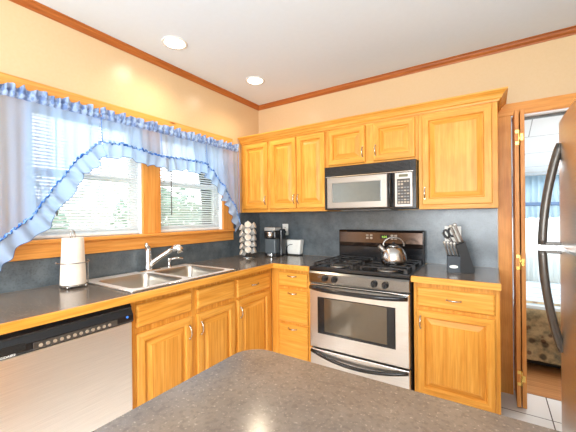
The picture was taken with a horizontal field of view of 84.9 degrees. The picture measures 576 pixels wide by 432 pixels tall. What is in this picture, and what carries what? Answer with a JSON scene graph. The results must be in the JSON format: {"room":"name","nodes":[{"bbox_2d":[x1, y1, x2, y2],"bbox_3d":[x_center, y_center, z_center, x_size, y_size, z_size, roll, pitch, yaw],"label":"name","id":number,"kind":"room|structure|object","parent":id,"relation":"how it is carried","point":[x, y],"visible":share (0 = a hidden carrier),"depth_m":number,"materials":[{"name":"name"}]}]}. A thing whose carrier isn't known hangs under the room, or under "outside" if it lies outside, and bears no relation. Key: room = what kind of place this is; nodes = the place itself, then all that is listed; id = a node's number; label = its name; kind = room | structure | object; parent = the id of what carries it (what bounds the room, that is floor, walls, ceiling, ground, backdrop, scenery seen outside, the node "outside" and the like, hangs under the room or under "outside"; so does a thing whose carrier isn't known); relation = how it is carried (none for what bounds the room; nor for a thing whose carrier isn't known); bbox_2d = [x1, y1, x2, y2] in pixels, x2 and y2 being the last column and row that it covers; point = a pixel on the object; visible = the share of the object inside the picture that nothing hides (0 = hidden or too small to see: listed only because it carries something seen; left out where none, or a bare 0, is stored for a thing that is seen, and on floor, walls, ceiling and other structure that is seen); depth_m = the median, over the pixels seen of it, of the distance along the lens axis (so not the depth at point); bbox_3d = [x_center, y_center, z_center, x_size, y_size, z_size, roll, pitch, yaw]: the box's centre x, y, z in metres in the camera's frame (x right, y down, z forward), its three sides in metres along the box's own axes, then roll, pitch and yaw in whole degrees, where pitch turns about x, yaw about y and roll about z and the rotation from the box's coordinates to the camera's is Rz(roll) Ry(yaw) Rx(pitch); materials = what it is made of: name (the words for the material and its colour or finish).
{"room":"kitchen","nodes":[
{"label":"kitchen","id":0,"kind":"room"},
{"bbox_2d":[0,0,258,293],"bbox_3d":[-1.863,0.056,1.305,0.120,2.555,5.720,-1,0,33],"label":"wall","id":1,"kind":"structure","parent":0,"point":[35,47],"depth_m":2.16,"materials":[{"name":"beige paint"}]},
{"bbox_2d":[33,117,141,239],"bbox_3d":[-1.338,-0.264,2.107,0.105,0.815,0.700,-1,0,33],"label":"window","id":2,"kind":"structure","parent":1,"relation":"in","point":[139,184],"depth_m":2.37,"materials":[{"name":"white plastic"}]},
{"bbox_2d":[33,126,138,238],"bbox_3d":[-1.314,-0.265,2.091,0.052,0.794,0.676,-1,0,33],"label":"window blind","id":3,"kind":"object","parent":2,"relation":"attached to","point":[126,231],"visible":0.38,"depth_m":2.16,"materials":[{"name":"white plastic"}]},
{"bbox_2d":[0,72,232,144],"bbox_3d":[-1.069,-0.724,2.413,0.020,0.100,1.850,-1,0,33],"label":"trim","id":4,"kind":"structure","parent":1,"relation":"attached to","point":[4,78],"depth_m":2.08,"materials":[{"name":"brown wood"}]},
{"bbox_2d":[9,229,234,261],"bbox_3d":[-1.057,0.189,2.407,0.063,0.110,1.885,-1,0,33],"label":"trim","id":5,"kind":"structure","parent":1,"relation":"attached to","point":[42,248],"depth_m":2.22,"materials":[{"name":"brown wood"}]},
{"bbox_2d":[0,213,259,293],"bbox_3d":[-1.244,0.193,2.139,0.008,0.440,3.390,-1,0,33],"label":"backsplash","id":6,"kind":"structure","parent":1,"relation":"attached to","point":[34,273],"depth_m":2.20,"materials":[{"name":"stone"}]},
{"bbox_2d":[9,0,258,110],"bbox_3d":[-1.841,-1.200,1.211,0.040,0.043,5.600,-1,0,33],"label":"trim","id":7,"kind":"structure","parent":1,"relation":"attached to","point":[33,5],"depth_m":2.22,"materials":[{"name":"brown wood"}]},
{"bbox_2d":[141,163,160,233],"bbox_3d":[-1.054,-0.270,2.429,0.020,0.808,0.150,-1,0,33],"label":"trim","id":8,"kind":"structure","parent":1,"relation":"attached to","point":[151,181],"depth_m":2.42,"materials":[{"name":"brown wood"}]},
{"bbox_2d":[161,151,221,232],"bbox_3d":[-0.878,-0.268,2.816,0.105,0.815,0.690,-1,0,33],"label":"window","id":9,"kind":"structure","parent":1,"relation":"in","point":[219,195],"depth_m":3.03,"materials":[{"name":"white plastic"}]},
{"bbox_2d":[160,150,219,231],"bbox_3d":[-0.855,-0.269,2.800,0.052,0.794,0.666,-1,0,33],"label":"window blind","id":10,"kind":"object","parent":9,"relation":"attached to","point":[213,218],"visible":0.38,"depth_m":2.77,"materials":[{"name":"white plastic"}]},
{"bbox_2d":[222,196,232,228],"bbox_3d":[-0.600,-0.275,3.130,0.020,0.808,0.140,-1,0,33],"label":"trim","id":11,"kind":"structure","parent":1,"relation":"attached to","point":[226,217],"depth_m":3.10,"materials":[{"name":"brown wood"}]},
{"bbox_2d":[35,0,575,104],"bbox_3d":[-0.113,-1.289,0.163,4.320,0.100,5.720,-1,0,33],"label":"ceiling","id":12,"kind":"structure","parent":0,"point":[298,47],"depth_m":2.12,"materials":[{"name":"white paint"}]},
{"bbox_2d":[161,36,187,49],"bbox_3d":[-0.806,-1.228,2.239,0.176,0.008,0.176,-1,0,33],"label":"recessed light","id":13,"kind":"object","parent":12,"relation":"in","point":[172,42],"visible":1,"depth_m":2.23,"materials":[{"name":"white plastic"}]},
{"bbox_2d":[245,76,264,84],"bbox_3d":[-0.301,-1.232,2.871,0.176,0.008,0.176,-1,0,33],"label":"recessed light","id":14,"kind":"object","parent":12,"relation":"in","point":[254,80],"visible":1,"depth_m":2.86,"materials":[{"name":"white plastic"}]},
{"bbox_2d":[258,35,575,284],"bbox_3d":[1.472,0.024,2.481,4.200,2.555,0.120,-1,0,33],"label":"wall","id":15,"kind":"structure","parent":0,"point":[546,69],"depth_m":2.49,"materials":[{"name":"beige paint"}]},
{"bbox_2d":[241,141,269,212],"bbox_3d":[-0.266,-0.403,3.313,0.362,0.728,0.349,-1,0,33],"label":"upper cabinet","id":16,"kind":"object","parent":15,"relation":"attached to","point":[255,157],"visible":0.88,"depth_m":3.18,"materials":[{"name":"brown wood"}]},
{"bbox_2d":[269,131,340,211],"bbox_3d":[0.149,-0.407,3.045,0.622,0.728,0.349,-1,0,33],"label":"upper cabinet","id":17,"kind":"object","parent":15,"relation":"attached to","point":[298,164],"visible":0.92,"depth_m":2.91,"materials":[{"name":"brown wood"}]},
{"bbox_2d":[327,115,418,167],"bbox_3d":[0.726,-0.597,2.669,0.755,0.358,0.349,-1,0,33],"label":"upper cabinet","id":18,"kind":"object","parent":15,"relation":"attached to","point":[393,139],"visible":0.86,"depth_m":2.52,"materials":[{"name":"brown wood"}]},
{"bbox_2d":[325,159,418,210],"bbox_3d":[0.713,-0.231,2.634,0.740,0.370,0.426,-1,0,33],"label":"microwave","id":19,"kind":"object","parent":18,"relation":"attached to","point":[390,185],"visible":0.99,"depth_m":2.46,"materials":[{"name":"silver metal"}]},
{"bbox_2d":[238,86,507,144],"bbox_3d":[0.536,-0.786,2.780,2.296,0.067,0.346,-1,0,33],"label":"crown molding","id":20,"kind":"structure","parent":18,"relation":"attached to","point":[499,95],"depth_m":2.43,"materials":[{"name":"brown wood"}]},
{"bbox_2d":[260,209,497,267],"bbox_3d":[0.623,0.175,2.954,2.238,0.442,0.008,-1,0,33],"label":"backsplash","id":21,"kind":"structure","parent":15,"relation":"attached to","point":[319,231],"depth_m":2.72,"materials":[{"name":"stone"}]},
{"bbox_2d":[282,224,287,234],"bbox_3d":[-0.029,0.144,3.366,0.072,0.120,0.007,-1,0,33],"label":"wall outlet","id":22,"kind":"object","parent":21,"relation":"attached to","point":[285,226],"visible":0.74,"depth_m":3.36,"materials":[{"name":"white plastic"}]},
{"bbox_2d":[445,226,460,241],"bbox_3d":[1.308,0.142,2.500,0.118,0.122,0.007,-1,0,33],"label":"wall outlet","id":23,"kind":"object","parent":21,"relation":"attached to","point":[446,227],"visible":0.38,"depth_m":2.49,"materials":[{"name":"white plastic"}]},
{"bbox_2d":[259,25,575,110],"bbox_3d":[1.417,-1.232,2.414,4.200,0.043,0.040,-1,0,33],"label":"trim","id":24,"kind":"structure","parent":15,"relation":"attached to","point":[568,31],"depth_m":2.54,"materials":[{"name":"brown wood"}]},
{"bbox_2d":[418,101,497,209],"bbox_3d":[1.253,-0.417,2.329,0.493,0.728,0.349,-1,0,33],"label":"upper cabinet","id":25,"kind":"object","parent":15,"relation":"attached to","point":[458,147],"visible":0.94,"depth_m":2.20,"materials":[{"name":"brown wood"}]},
{"bbox_2d":[498,116,513,394],"bbox_3d":[1.599,0.285,2.318,0.082,2.030,0.018,-1,0,33],"label":"trim","id":26,"kind":"structure","parent":15,"relation":"attached to","point":[504,123],"depth_m":2.31,"materials":[{"name":"brown wood"}]},
{"bbox_2d":[512,109,526,408],"bbox_3d":[1.641,0.286,2.236,0.055,2.003,0.310,-1,0,33],"label":"door","id":27,"kind":"structure","parent":15,"relation":"in","point":[518,126],"depth_m":2.12,"materials":[{"name":"brown wood"}]},
{"bbox_2d":[497,93,575,116],"bbox_3d":[1.928,-0.777,2.098,0.890,0.088,0.019,-1,0,33],"label":"trim","id":28,"kind":"structure","parent":15,"relation":"attached to","point":[561,101],"depth_m":2.19,"materials":[{"name":"brown wood"}]},
{"bbox_2d":[511,111,565,121],"bbox_3d":[1.965,-0.715,2.160,0.712,0.017,0.025,-1,0,33],"label":"trim","id":29,"kind":"structure","parent":15,"relation":"attached to","point":[558,113],"depth_m":2.24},
{"bbox_2d":[511,108,568,388],"bbox_3d":[1.976,0.282,2.156,0.726,2.030,0.120,-1,0,33],"label":"trim","id":30,"kind":"structure","parent":15,"relation":"attached to","point":[563,109],"depth_m":2.30,"materials":[{"name":"brown wood"}]},
{"bbox_2d":[501,390,561,431],"bbox_3d":[-0.102,1.341,0.141,4.320,0.050,5.668,-1,0,33],"label":"floor","id":31,"kind":"structure","parent":0,"point":[546,412],"depth_m":2.10,"materials":[{"name":"tile"}]},
{"bbox_2d":[0,303,132,431],"bbox_3d":[-1.212,0.893,1.553,0.588,0.868,0.602,-1,0,33],"label":"dishwasher","id":32,"kind":"object","parent":31,"relation":"on","point":[74,374],"visible":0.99,"depth_m":1.40,"materials":[{"name":"silver metal"}]},
{"bbox_2d":[130,278,234,409],"bbox_3d":[-0.841,0.886,2.161,0.626,0.875,0.812,-1,0,33],"label":"base cabinet","id":33,"kind":"object","parent":31,"relation":"on","point":[178,336],"visible":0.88,"depth_m":1.92,"materials":[{"name":"brown wood"}]},
{"bbox_2d":[0,252,336,334],"bbox_3d":[-0.824,0.428,1.868,0.989,0.039,3.391,-1,0,33],"label":"countertop","id":34,"kind":"structure","parent":33,"relation":"on","point":[24,309],"depth_m":1.65,"materials":[{"name":"grey laminate"}]},
{"bbox_2d":[55,230,89,289],"bbox_3d":[-1.245,0.247,1.829,0.152,0.331,0.166,-1,0,33],"label":"paper towel holder","id":35,"kind":"object","parent":34,"relation":"on","point":[85,284],"visible":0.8,"depth_m":1.82,"materials":[{"name":"metal"}]},
{"bbox_2d":[59,237,86,285],"bbox_3d":[-1.251,0.260,1.833,0.130,0.268,0.130,-1,0,33],"label":"paper towel roll","id":36,"kind":"object","parent":35,"relation":"on","point":[72,249],"visible":0.98,"depth_m":1.78,"materials":[{"name":"white paper"}]},
{"bbox_2d":[136,243,183,272],"bbox_3d":[-0.961,0.299,2.364,0.330,0.209,0.133,-1,0,-26],"label":"faucet","id":37,"kind":"object","parent":34,"relation":"on","point":[149,262],"visible":1,"depth_m":2.33,"materials":[{"name":"silver metal"}]},
{"bbox_2d":[86,264,234,292],"bbox_3d":[-0.847,0.492,2.166,0.572,0.181,0.820,-1,0,33],"label":"sink","id":38,"kind":"object","parent":34,"relation":"in","point":[131,282],"visible":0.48,"depth_m":2.17,"materials":[{"name":"metal"}]},
{"bbox_2d":[167,257,182,267],"bbox_3d":[-0.897,0.364,2.499,0.125,0.078,0.039,-1,0,-23],"label":"soap dispenser","id":39,"kind":"object","parent":38,"relation":"on","point":[172,258],"visible":1,"depth_m":2.48,"materials":[{"name":"silver metal"}]},
{"bbox_2d":[241,221,254,257],"bbox_3d":[-0.389,0.225,3.065,0.146,0.361,0.144,-1,0,33],"label":"pod carousel","id":40,"kind":"object","parent":34,"relation":"on","point":[248,256],"visible":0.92,"depth_m":3.03,"materials":[{"name":"silver metal"}]},
{"bbox_2d":[239,243,245,248],"bbox_3d":[-0.437,0.291,3.046,0.061,0.066,0.061,-1,0,-33],"label":"pod","id":41,"kind":"object","parent":40,"relation":"in","point":[241,244],"visible":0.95,"depth_m":3.03,"materials":[{"name":"white plastic"}]},
{"bbox_2d":[239,237,245,242],"bbox_3d":[-0.438,0.231,3.046,0.061,0.066,0.061,-1,0,-33],"label":"pod","id":42,"kind":"object","parent":40,"relation":"in","point":[241,238],"visible":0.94,"depth_m":3.03,"materials":[{"name":"white plastic"}]},
{"bbox_2d":[239,224,245,230],"bbox_3d":[-0.439,0.111,3.046,0.061,0.066,0.061,-1,0,-33],"label":"pod","id":43,"kind":"object","parent":40,"relation":"in","point":[243,228],"visible":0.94,"depth_m":3.03,"materials":[{"name":"white plastic"}]},
{"bbox_2d":[245,247,250,252],"bbox_3d":[-0.382,0.325,3.018,0.061,0.066,0.061,-1,0,-4],"label":"pod","id":44,"kind":"object","parent":40,"relation":"in","point":[247,249],"visible":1,"depth_m":3.00,"materials":[{"name":"white plastic"}]},
{"bbox_2d":[245,240,250,246],"bbox_3d":[-0.382,0.265,3.018,0.061,0.066,0.061,-1,0,-4],"label":"pod","id":45,"kind":"object","parent":40,"relation":"in","point":[247,243],"visible":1,"depth_m":3.00,"materials":[{"name":"white plastic"}]},
{"bbox_2d":[245,234,250,239],"bbox_3d":[-0.383,0.205,3.018,0.061,0.066,0.061,-1,0,-4],"label":"pod","id":46,"kind":"object","parent":40,"relation":"in","point":[247,236],"visible":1,"depth_m":3.00,"materials":[{"name":"white plastic"}]},
{"bbox_2d":[245,228,250,233],"bbox_3d":[-0.384,0.145,3.018,0.061,0.066,0.061,-1,0,-4],"label":"pod","id":47,"kind":"object","parent":40,"relation":"in","point":[247,230],"visible":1,"depth_m":3.00,"materials":[{"name":"white plastic"}]},
{"bbox_2d":[245,221,250,227],"bbox_3d":[-0.384,0.085,3.018,0.061,0.066,0.061,-1,0,-4],"label":"pod","id":48,"kind":"object","parent":40,"relation":"in","point":[247,224],"visible":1,"depth_m":3.00,"materials":[{"name":"white plastic"}]},
{"bbox_2d":[264,227,285,256],"bbox_3d":[-0.137,0.258,3.161,0.162,0.290,0.179,-1,0,33],"label":"coffee maker","id":49,"kind":"object","parent":34,"relation":"on","point":[275,237],"visible":1,"depth_m":3.12,"materials":[{"name":"black plastic"}]},
{"bbox_2d":[286,239,303,255],"bbox_3d":[0.060,0.322,3.245,0.199,0.158,0.090,-1,0,33],"label":"toaster","id":50,"kind":"object","parent":34,"relation":"on","point":[294,246],"visible":0.98,"depth_m":3.21,"materials":[{"name":"white plastic"}]},
{"bbox_2d":[234,269,271,353],"bbox_3d":[-0.492,0.883,2.700,0.626,0.875,0.471,-1,0,33],"label":"base cabinet","id":51,"kind":"object","parent":31,"relation":"on","point":[253,291],"visible":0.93,"depth_m":2.52,"materials":[{"name":"brown wood"}]},
{"bbox_2d":[272,268,311,361],"bbox_3d":[0.173,0.877,2.868,0.400,0.875,0.626,-1,0,33],"label":"base cabinet","id":52,"kind":"object","parent":31,"relation":"on","point":[290,288],"visible":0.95,"depth_m":2.62,"materials":[{"name":"brown wood"}]},
{"bbox_2d":[309,229,425,390],"bbox_3d":[0.634,0.717,2.502,0.754,1.185,0.702,-1,0,33],"label":"stove","id":53,"kind":"object","parent":31,"relation":"on","point":[362,306],"visible":0.88,"depth_m":2.28,"materials":[{"name":"silver metal"}]},
{"bbox_2d":[309,255,424,278],"bbox_3d":[0.637,0.388,2.511,0.754,0.057,0.570,-1,0,33],"label":"cooktop","id":54,"kind":"object","parent":53,"relation":"in","point":[359,266],"depth_m":2.38,"materials":[{"name":"metal"}]},
{"bbox_2d":[378,237,406,264],"bbox_3d":[0.792,0.256,2.362,0.188,0.203,0.188,-1,0,-39],"label":"kettle","id":55,"kind":"object","parent":53,"relation":"on","point":[393,254],"visible":1,"depth_m":2.31,"materials":[{"name":"metal"}]},
{"bbox_2d":[414,282,500,414],"bbox_3d":[1.194,0.867,2.207,0.481,0.875,0.626,-1,0,33],"label":"base cabinet","id":56,"kind":"object","parent":31,"relation":"on","point":[457,345],"visible":0.95,"depth_m":1.96,"materials":[{"name":"brown wood"}]},
{"bbox_2d":[411,263,500,290],"bbox_3d":[1.186,0.409,2.201,0.492,0.039,0.646,-1,0,33],"label":"countertop","id":57,"kind":"structure","parent":56,"relation":"on","point":[488,278],"depth_m":2.02,"materials":[{"name":"grey laminate"}]},
{"bbox_2d":[447,241,474,273],"bbox_3d":[1.203,0.284,2.198,0.168,0.212,0.096,-1,0,25],"label":"knife block","id":58,"kind":"object","parent":57,"relation":"on","point":[462,263],"visible":0.99,"depth_m":2.16,"materials":[{"name":"wood"}]},
{"bbox_2d":[443,241,448,255],"bbox_3d":[1.117,0.251,2.213,0.053,0.151,0.018,-1,0,-7],"label":"knife","id":59,"kind":"object","parent":58,"relation":"in","point":[444,242],"visible":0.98,"depth_m":2.21,"materials":[{"name":"metal"}]},
{"bbox_2d":[443,228,454,241],"bbox_3d":[1.143,0.147,2.234,0.084,0.130,0.024,-1,0,21],"label":"scissors","id":60,"kind":"object","parent":58,"relation":"in","point":[444,230],"visible":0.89,"depth_m":2.23,"materials":[{"name":"black plastic"}]},
{"bbox_2d":[446,241,451,255],"bbox_3d":[1.135,0.252,2.205,0.054,0.149,0.018,-1,0,-7],"label":"knife","id":61,"kind":"object","parent":58,"relation":"in","point":[447,242],"visible":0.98,"depth_m":2.20,"materials":[{"name":"metal"}]},
{"bbox_2d":[449,225,458,243],"bbox_3d":[1.168,0.150,2.202,0.082,0.180,0.027,-1,0,10],"label":"knife","id":62,"kind":"object","parent":58,"relation":"in","point":[450,226],"visible":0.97,"depth_m":2.19,"materials":[{"name":"metal"}]},
{"bbox_2d":[453,223,462,242],"bbox_3d":[1.196,0.140,2.200,0.082,0.180,0.027,-1,0,10],"label":"knife","id":63,"kind":"object","parent":58,"relation":"in","point":[454,224],"visible":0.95,"depth_m":2.19,"materials":[{"name":"metal"}]},
{"bbox_2d":[537,99,575,431],"bbox_3d":[1.450,0.413,1.109,0.831,1.777,0.770,-1,0,33],"label":"refrigerator","id":64,"kind":"object","parent":31,"relation":"on","point":[563,156],"visible":1,"depth_m":1.48,"materials":[{"name":"silver metal"}]},
{"bbox_3d":[0.214,0.876,0.379,1.040,0.875,0.536,-1,0,33],"label":"kitchen island","id":65,"kind":"object","parent":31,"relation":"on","visible":0},
{"bbox_2d":[92,349,560,431],"bbox_3d":[0.186,0.418,0.384,1.165,0.038,0.678,-1,0,33],"label":"island countertop","id":66,"kind":"structure","parent":65,"relation":"on","point":[253,390],"depth_m":0.66,"materials":[{"name":"grey laminate"}]},
{"bbox_2d":[511,115,563,172],"bbox_3d":[2.569,-0.719,2.897,2.800,0.480,1.780,-1,0,33],"label":"ceiling","id":67,"kind":"structure","parent":0,"point":[541,134],"depth_m":2.94,"materials":[{"name":"paint"}]},
{"bbox_2d":[514,362,561,400],"bbox_3d":[2.574,1.316,2.875,2.800,0.050,1.832,-1,0,33],"label":"floor","id":68,"kind":"structure","parent":0,"point":[545,381],"depth_m":2.47,"materials":[{"name":"brown wood"}]},
{"bbox_2d":[513,281,560,368],"bbox_3d":[2.702,0.991,2.893,1.560,0.518,1.220,-1,0,33],"label":"bed","id":69,"kind":"object","parent":68,"relation":"on","point":[541,348],"visible":0.24,"depth_m":2.62,"materials":[{"name":"beige fabric"}]},
{"bbox_2d":[525,171,558,281],"bbox_3d":[3.036,0.387,3.602,2.800,1.800,0.100,-1,0,33],"label":"wall","id":70,"kind":"structure","parent":0,"point":[535,173],"depth_m":3.63,"materials":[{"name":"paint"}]},
{"bbox_3d":[3.087,-0.469,3.463,1.450,0.013,0.014,-1,0,33],"label":"curtain rod","id":71,"kind":"object","parent":70,"relation":"attached to","visible":0},
{"bbox_2d":[512,217,538,281],"bbox_3d":[2.706,0.213,3.729,0.410,1.326,0.024,-1,0,33],"label":"curtain","id":72,"kind":"object","parent":71,"relation":"hanging from","point":[531,224],"visible":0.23,"depth_m":3.65,"materials":[{"name":"white fabric"}]},
{"bbox_2d":[512,174,559,217],"bbox_3d":[3.073,-0.221,3.438,1.350,0.486,0.033,-1,0,33],"label":"valance","id":73,"kind":"object","parent":71,"relation":"hanging from","point":[534,185],"visible":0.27,"depth_m":3.59,"materials":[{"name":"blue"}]},
{"bbox_2d":[545,217,564,283],"bbox_3d":[3.277,0.207,3.360,0.830,1.326,0.024,-1,0,33],"label":"curtain","id":74,"kind":"object","parent":71,"relation":"hanging from","point":[553,235],"visible":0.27,"depth_m":3.54,"materials":[{"name":"white fabric"}]},
{"label":"outside","id":75,"kind":"structure","parent":0,"visible":0},
{"bbox_3d":[-12.954,1.792,11.766,29.860,0.100,40.000,-1,0,33],"label":"ground","id":76,"kind":"structure","parent":75,"visible":0},
{"bbox_2d":[50,211,69,228],"bbox_3d":[-4.963,0.306,4.938,2.646,2.740,2.651,-1,0,33],"label":"shrub","id":77,"kind":"object","parent":76,"relation":"on","point":[58,211],"visible":0.02,"depth_m":5.40,"materials":[{"name":"green plant"}]},
{"bbox_2d":[53,211,199,228],"bbox_3d":[-5.219,0.767,7.940,0.060,1.800,12.000,-1,0,33],"label":"fence","id":78,"kind":"object","parent":76,"relation":"on","point":[59,211],"visible":0.02,"depth_m":8.16,"materials":[{"name":"white paint"}]},
{"bbox_2d":[110,179,199,226],"bbox_3d":[-2.548,0.431,6.342,1.862,2.444,1.780,-1,0,-9],"label":"shrub","id":79,"kind":"object","parent":76,"relation":"on","point":[161,179],"visible":0.07,"depth_m":6.20,"materials":[{"name":"green plant"}]},
{"bbox_3d":[-1.044,-0.659,2.356,0.085,0.012,1.934,-1,0,33],"label":"curtain rod","id":80,"kind":"object","parent":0,"visible":0},
{"bbox_2d":[0,82,106,270],"bbox_3d":[-1.341,-0.208,1.775,0.076,0.983,0.609,-1,0,33],"label":"curtain","id":81,"kind":"object","parent":80,"relation":"hanging from","point":[42,135],"visible":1,"depth_m":1.73,"materials":[{"name":"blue fabric"}]},
{"bbox_2d":[100,107,207,173],"bbox_3d":[-0.954,-0.524,2.389,0.072,0.357,0.891,-1,0,33],"label":"curtain","id":82,"kind":"object","parent":80,"relation":"hanging from","point":[149,143],"visible":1,"depth_m":2.33,"materials":[{"name":"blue fabric"}]},
{"bbox_2d":[204,137,240,231],"bbox_3d":[-0.600,-0.273,2.928,0.076,0.867,0.454,-1,0,33],"label":"curtain","id":83,"kind":"object","parent":80,"relation":"hanging from","point":[222,160],"visible":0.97,"depth_m":2.98,"materials":[{"name":"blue fabric"}]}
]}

